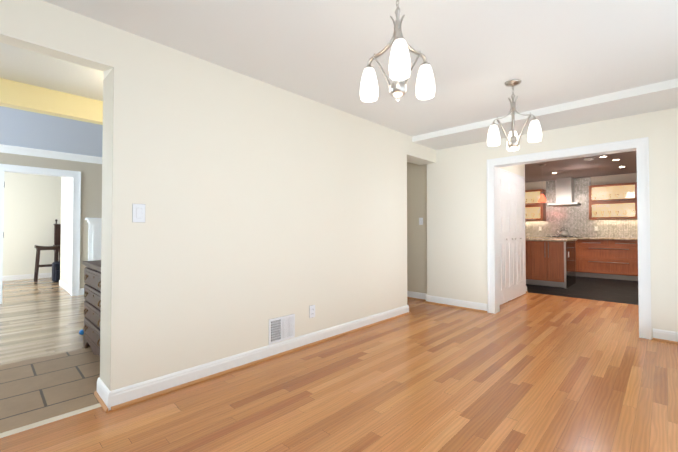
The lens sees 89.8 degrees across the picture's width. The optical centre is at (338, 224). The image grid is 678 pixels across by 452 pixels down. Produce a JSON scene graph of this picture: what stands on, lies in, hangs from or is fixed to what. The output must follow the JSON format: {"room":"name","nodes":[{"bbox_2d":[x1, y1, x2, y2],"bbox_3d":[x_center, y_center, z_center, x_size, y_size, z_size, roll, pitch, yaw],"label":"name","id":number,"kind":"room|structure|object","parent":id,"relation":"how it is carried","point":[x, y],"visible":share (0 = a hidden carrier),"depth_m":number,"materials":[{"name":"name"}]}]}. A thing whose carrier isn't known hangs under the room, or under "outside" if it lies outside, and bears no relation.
{"room":"empty dining room","nodes":[
{"label":"empty dining room","id":0,"kind":"room"},
{"bbox_2d":[3,172,58,275],"bbox_3d":[-7.400,0.036,7.578,0.120,2.420,5.800,-1,-1,44],"label":"wall","id":1,"kind":"structure","parent":0,"point":[36,207],"depth_m":7.79,"materials":[{"name":"white paint"}]},
{"bbox_2d":[3,273,51,280],"bbox_3d":[-7.392,1.188,7.469,0.016,0.112,5.680,-1,-1,44],"label":"baseboard","id":2,"kind":"structure","parent":1,"relation":"attached to","point":[40,275],"depth_m":7.73,"materials":[{"name":"white paint"}]},
{"bbox_2d":[0,277,89,364],"bbox_3d":[-5.076,1.240,5.322,6.730,0.060,5.800,-1,-1,44],"label":"floor","id":3,"kind":"structure","parent":0,"point":[42,317],"depth_m":4.22,"materials":[{"name":"brown wood"}]},
{"bbox_2d":[34,245,60,281],"bbox_3d":[-6.474,0.852,7.604,0.364,0.791,0.494,-1,-1,44],"label":"stool","id":4,"kind":"object","parent":3,"relation":"on","point":[38,249],"visible":0.75,"depth_m":7.46,"materials":[{"name":"brown wood"}]},
{"bbox_2d":[52,259,59,281],"bbox_3d":[-6.028,0.996,7.394,0.250,0.494,0.320,-1,-1,44],"label":"backpack","id":5,"kind":"object","parent":3,"relation":"on","point":[55,271],"visible":0.31,"depth_m":7.26,"materials":[{"name":"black fabric"}]},
{"bbox_2d":[53,219,60,261],"bbox_3d":[-6.374,0.570,8.282,0.310,1.374,0.890,-1,-1,44],"label":"secretary desk","id":6,"kind":"object","parent":3,"relation":"on","point":[57,234],"visible":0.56,"depth_m":8.01,"materials":[{"name":"brown wood"}]},
{"bbox_2d":[85,218,101,260],"bbox_3d":[-3.810,0.560,6.433,0.221,1.335,1.600,-1,-1,44],"label":"fireplace mantel","id":7,"kind":"object","parent":3,"relation":"on","point":[94,237],"visible":0.19,"depth_m":5.96,"materials":[{"name":"white paint"}]},
{"bbox_2d":[0,347,101,437],"bbox_3d":[-1.931,1.197,2.731,1.395,0.060,6.425,-1,-1,44],"label":"floor","id":8,"kind":"structure","parent":0,"point":[36,392],"depth_m":2.39,"materials":[{"name":"tile"}]},
{"bbox_2d":[82,260,100,355],"bbox_3d":[-1.957,0.763,3.119,0.974,0.822,0.526,-1,-1,44],"label":"chest","id":9,"kind":"object","parent":8,"relation":"on","point":[92,295],"visible":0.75,"depth_m":3.00,"materials":[{"name":"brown wood"}]},
{"bbox_2d":[0,152,101,287],"bbox_3d":[-5.094,0.000,5.360,0.120,2.420,5.800,-1,-1,44],"label":"wall","id":10,"kind":"structure","parent":0,"point":[91,190],"depth_m":5.93,"materials":[{"name":"beige paint"}]},
{"bbox_2d":[0,164,80,303],"bbox_3d":[-4.890,0.145,5.549,0.148,2.135,1.052,-1,-1,44],"label":"door frame","id":11,"kind":"structure","parent":10,"relation":"attached to","point":[75,176],"depth_m":5.81,"materials":[{"name":"white paint"}]},
{"bbox_2d":[0,144,101,163],"bbox_3d":[-5.059,-1.157,5.262,0.090,0.110,5.680,-1,-1,44],"label":"crown molding","id":12,"kind":"structure","parent":10,"relation":"attached to","point":[10,149],"depth_m":5.57,"materials":[{"name":"white paint"}]},
{"bbox_2d":[0,78,102,124],"bbox_3d":[-3.462,-1.153,2.386,0.120,0.210,3.750,-1,-1,44],"label":"wall","id":13,"kind":"structure","parent":0,"point":[25,97],"depth_m":3.13,"materials":[{"name":"yellow paint"}]},
{"bbox_2d":[59,177,71,285],"bbox_3d":[-5.104,0.018,6.466,1.430,2.420,0.120,-1,-1,44],"label":"wall","id":14,"kind":"structure","parent":0,"point":[65,184],"depth_m":6.51,"materials":[{"name":"white paint"}]},
{"bbox_2d":[59,280,69,292],"bbox_3d":[-5.162,1.171,6.409,1.451,0.112,0.016,-1,-1,44],"label":"baseboard","id":15,"kind":"structure","parent":14,"relation":"attached to","point":[64,286],"depth_m":6.41,"materials":[{"name":"white paint"}]},
{"bbox_2d":[0,0,435,390],"bbox_3d":[-1.158,-0.044,2.642,0.280,2.420,7.340,-1,-1,44],"label":"wall","id":16,"kind":"structure","parent":0,"point":[264,202],"depth_m":2.66,"materials":[{"name":"beige paint"}]},
{"bbox_2d":[94,377,106,398],"bbox_3d":[-0.469,1.125,3.563,0.030,0.112,3.460,-1,-1,44],"label":"baseboard","id":17,"kind":"structure","parent":16,"relation":"attached to","point":[98,394],"depth_m":2.27,"materials":[{"name":"white paint"}]},
{"bbox_2d":[132,204,144,221],"bbox_3d":[-1.327,-0.075,2.257,0.010,0.123,0.077,-1,-1,44],"label":"light switch","id":18,"kind":"object","parent":16,"relation":"attached to","point":[138,212],"visible":1,"depth_m":2.25,"materials":[{"name":"white plastic"}]},
{"bbox_2d":[102,305,409,411],"bbox_3d":[-0.246,1.122,3.349,0.030,0.112,3.460,-1,-1,44],"label":"baseboard","id":19,"kind":"structure","parent":16,"relation":"attached to","point":[106,398],"depth_m":2.68,"materials":[{"name":"white paint"}]},
{"bbox_2d":[269,314,294,344],"bbox_3d":[-0.513,0.947,3.085,0.014,0.220,0.288,-1,-1,44],"label":"air vent","id":20,"kind":"object","parent":16,"relation":"in","point":[282,328],"visible":1,"depth_m":3.08,"materials":[{"name":"grey metal"}]},
{"bbox_2d":[309,305,314,317],"bbox_3d":[-0.262,0.858,3.351,0.008,0.121,0.075,-1,-1,44],"label":"outlet","id":21,"kind":"object","parent":16,"relation":"attached to","point":[311,311],"visible":1,"depth_m":3.35,"materials":[{"name":"white plastic"}]},
{"bbox_2d":[0,292,677,451],"bbox_3d":[0.090,1.199,2.816,5.050,0.060,9.350,-1,-1,44],"label":"floor","id":22,"kind":"structure","parent":0,"point":[531,372],"depth_m":2.29,"materials":[{"name":"brown wood"}]},
{"bbox_2d":[0,0,677,182],"bbox_3d":[-0.708,-1.261,6.246,11.800,0.130,13.370,-1,-1,44],"label":"ceiling","id":23,"kind":"structure","parent":0,"point":[478,54],"depth_m":2.50,"materials":[{"name":"white paint"}]},
{"bbox_2d":[360,0,434,101],"bbox_3d":[0.297,-0.961,1.855,0.392,0.611,0.414,-1,-1,44],"label":"chandelier","id":24,"kind":"object","parent":23,"relation":"hanging from","point":[400,69],"visible":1,"depth_m":1.84,"materials":[{"name":"white glass"}]},
{"bbox_2d":[487,79,541,151],"bbox_3d":[1.563,-0.943,2.979,0.402,0.611,0.410,-1,-1,44],"label":"chandelier","id":25,"kind":"object","parent":23,"relation":"hanging from","point":[513,139],"visible":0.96,"depth_m":2.94,"materials":[{"name":"white glass"}]},
{"bbox_2d":[538,164,546,201],"bbox_3d":[4.134,-0.835,6.917,0.168,0.760,0.168,-1,-1,44],"label":"pendant light","id":26,"kind":"object","parent":23,"relation":"hanging from","point":[542,198],"visible":0.98,"depth_m":6.88,"materials":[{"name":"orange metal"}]},
{"bbox_2d":[407,162,426,293],"bbox_3d":[0.813,0.011,6.061,1.860,2.420,0.120,-1,-1,44],"label":"wall","id":27,"kind":"structure","parent":0,"point":[416,231],"depth_m":5.53,"materials":[{"name":"beige paint"}]},
{"bbox_2d":[407,291,426,299],"bbox_3d":[0.804,1.164,5.946,1.740,0.112,0.030,-1,-1,44],"label":"baseboard","id":28,"kind":"structure","parent":27,"relation":"attached to","point":[412,295],"depth_m":5.53,"materials":[{"name":"white paint"}]},
{"bbox_2d":[499,164,525,267],"bbox_3d":[2.261,-0.006,5.930,1.290,2.450,1.880,-1,-1,44],"label":"wall block","id":29,"kind":"object","parent":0,"point":[518,170],"depth_m":5.94,"materials":[{"name":"beige paint"}]},
{"bbox_2d":[412,78,677,149],"bbox_3d":[2.386,-1.197,3.872,3.150,0.075,0.680,-1,-1,44],"label":"beam","id":30,"kind":"structure","parent":0,"point":[659,96],"depth_m":3.60,"materials":[{"name":"white paint"}]},
{"bbox_2d":[427,107,677,338],"bbox_3d":[2.653,-0.019,4.159,3.430,2.420,0.130,-1,-1,44],"label":"wall","id":31,"kind":"structure","parent":0,"point":[457,222],"depth_m":4.60,"materials":[{"name":"beige paint"}]},
{"bbox_2d":[422,295,487,311],"bbox_3d":[1.681,1.148,4.964,0.947,0.112,0.030,-1,-1,44],"label":"baseboard","id":32,"kind":"structure","parent":31,"relation":"attached to","point":[482,307],"depth_m":4.94,"materials":[{"name":"white paint"}]},
{"bbox_2d":[499,168,523,180],"bbox_3d":[2.722,0.179,5.456,0.026,2.065,1.660,-1,-1,44],"label":"trim","id":33,"kind":"structure","parent":31,"relation":"attached to","point":[508,173],"depth_m":5.54,"materials":[{"name":"white paint"}]},
{"bbox_2d":[499,173,525,304],"bbox_3d":[2.747,0.218,5.431,0.056,1.963,1.486,-1,-1,44],"label":"bifold closet door","id":34,"kind":"structure","parent":31,"relation":"in","point":[512,270],"depth_m":5.44,"materials":[{"name":"white paint"}]},
{"bbox_2d":[487,137,650,338],"bbox_3d":[2.675,0.148,4.134,1.638,2.085,0.186,-1,-1,44],"label":"door frame","id":35,"kind":"structure","parent":31,"relation":"attached to","point":[640,146],"depth_m":3.81,"materials":[{"name":"white paint"}]},
{"bbox_2d":[653,328,677,343],"bbox_3d":[3.468,1.120,3.245,0.695,0.112,0.030,-1,-1,44],"label":"baseboard","id":36,"kind":"structure","parent":31,"relation":"attached to","point":[658,334],"depth_m":3.42,"materials":[{"name":"white paint"}]},
{"bbox_2d":[525,173,636,237],"bbox_3d":[6.100,0.040,8.758,5.740,2.450,0.120,-1,-1,44],"label":"wall","id":37,"kind":"structure","parent":0,"point":[615,179],"depth_m":8.29,"materials":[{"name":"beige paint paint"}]},
{"bbox_2d":[525,189,545,220],"bbox_3d":[5.064,-0.512,9.407,1.080,0.825,0.371,-1,-1,44],"label":"upper cabinet","id":38,"kind":"object","parent":37,"relation":"attached to","point":[535,209],"visible":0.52,"depth_m":9.07,"materials":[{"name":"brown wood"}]},
{"bbox_2d":[525,177,637,237],"bbox_3d":[6.128,-0.432,8.651,4.700,1.510,0.007,-1,-1,44],"label":"backsplash","id":39,"kind":"structure","parent":37,"relation":"attached to","point":[574,220],"depth_m":8.68,"materials":[{"name":"stone mosaic tile"},{"name":"glass mosaic tile"}]},
{"bbox_2d":[547,177,580,205],"bbox_3d":[5.737,-0.836,8.669,0.640,0.698,0.508,-1,-1,44],"label":"range hood","id":40,"kind":"object","parent":39,"relation":"attached to","point":[564,191],"visible":1,"depth_m":8.62,"materials":[{"name":"silver metal"}]},
{"bbox_2d":[589,182,636,219],"bbox_3d":[6.495,-0.534,8.053,0.900,0.826,0.338,-1,-1,44],"label":"upper cabinet","id":41,"kind":"object","parent":37,"relation":"attached to","point":[612,201],"depth_m":7.92,"materials":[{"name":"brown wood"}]},
{"bbox_2d":[526,276,638,304],"bbox_3d":[4.845,1.274,7.434,5.500,0.060,3.900,-1,-1,44],"label":"floor","id":42,"kind":"structure","parent":0,"point":[612,290],"depth_m":6.31,"materials":[{"name":"tile"}]},
{"bbox_2d":[526,242,575,287],"bbox_3d":[4.449,0.788,7.105,0.667,0.900,0.954,-1,-1,44],"label":"base cabinet","id":43,"kind":"object","parent":42,"relation":"on","point":[550,262],"depth_m":6.78,"materials":[{"name":"brown wood"}]},
{"bbox_2d":[526,238,576,241],"bbox_3d":[4.085,0.321,7.456,1.734,0.044,1.005,-1,-1,44],"label":"countertop","id":44,"kind":"structure","parent":43,"relation":"on","point":[527,239],"depth_m":6.85,"materials":[{"name":"beige stone"}]},
{"bbox_2d":[550,237,577,275],"bbox_3d":[5.672,0.813,8.651,0.685,0.900,0.590,-1,-1,44],"label":"base cabinet","id":45,"kind":"object","parent":42,"relation":"on","point":[576,242],"depth_m":8.20,"materials":[{"name":"brown wood"}]},
{"bbox_2d":[578,241,637,280],"bbox_3d":[6.362,0.803,7.987,1.360,0.900,0.590,-1,-1,44],"label":"base cabinet","id":46,"kind":"object","parent":42,"relation":"on","point":[606,258],"depth_m":7.78,"materials":[{"name":"brown wood"}]},
{"bbox_2d":[554,237,637,240],"bbox_3d":[5.973,0.338,8.348,3.920,0.040,0.620,-1,-1,44],"label":"countertop","id":47,"kind":"structure","parent":46,"relation":"on","point":[581,238],"depth_m":7.88,"materials":[{"name":"stone"}]},
{"bbox_3d":[5.710,0.309,8.623,0.720,0.026,0.430,-1,-1,44],"label":"cooktop","id":48,"kind":"object","parent":46,"relation":"in","visible":0},
{"bbox_2d":[558,227,567,235],"bbox_3d":[5.690,0.179,8.644,0.241,0.231,0.184,-1,-1,44],"label":"kettle","id":49,"kind":"object","parent":48,"relation":"on","point":[563,233],"visible":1,"depth_m":8.57,"materials":[{"name":"silver metal"}]}
]}

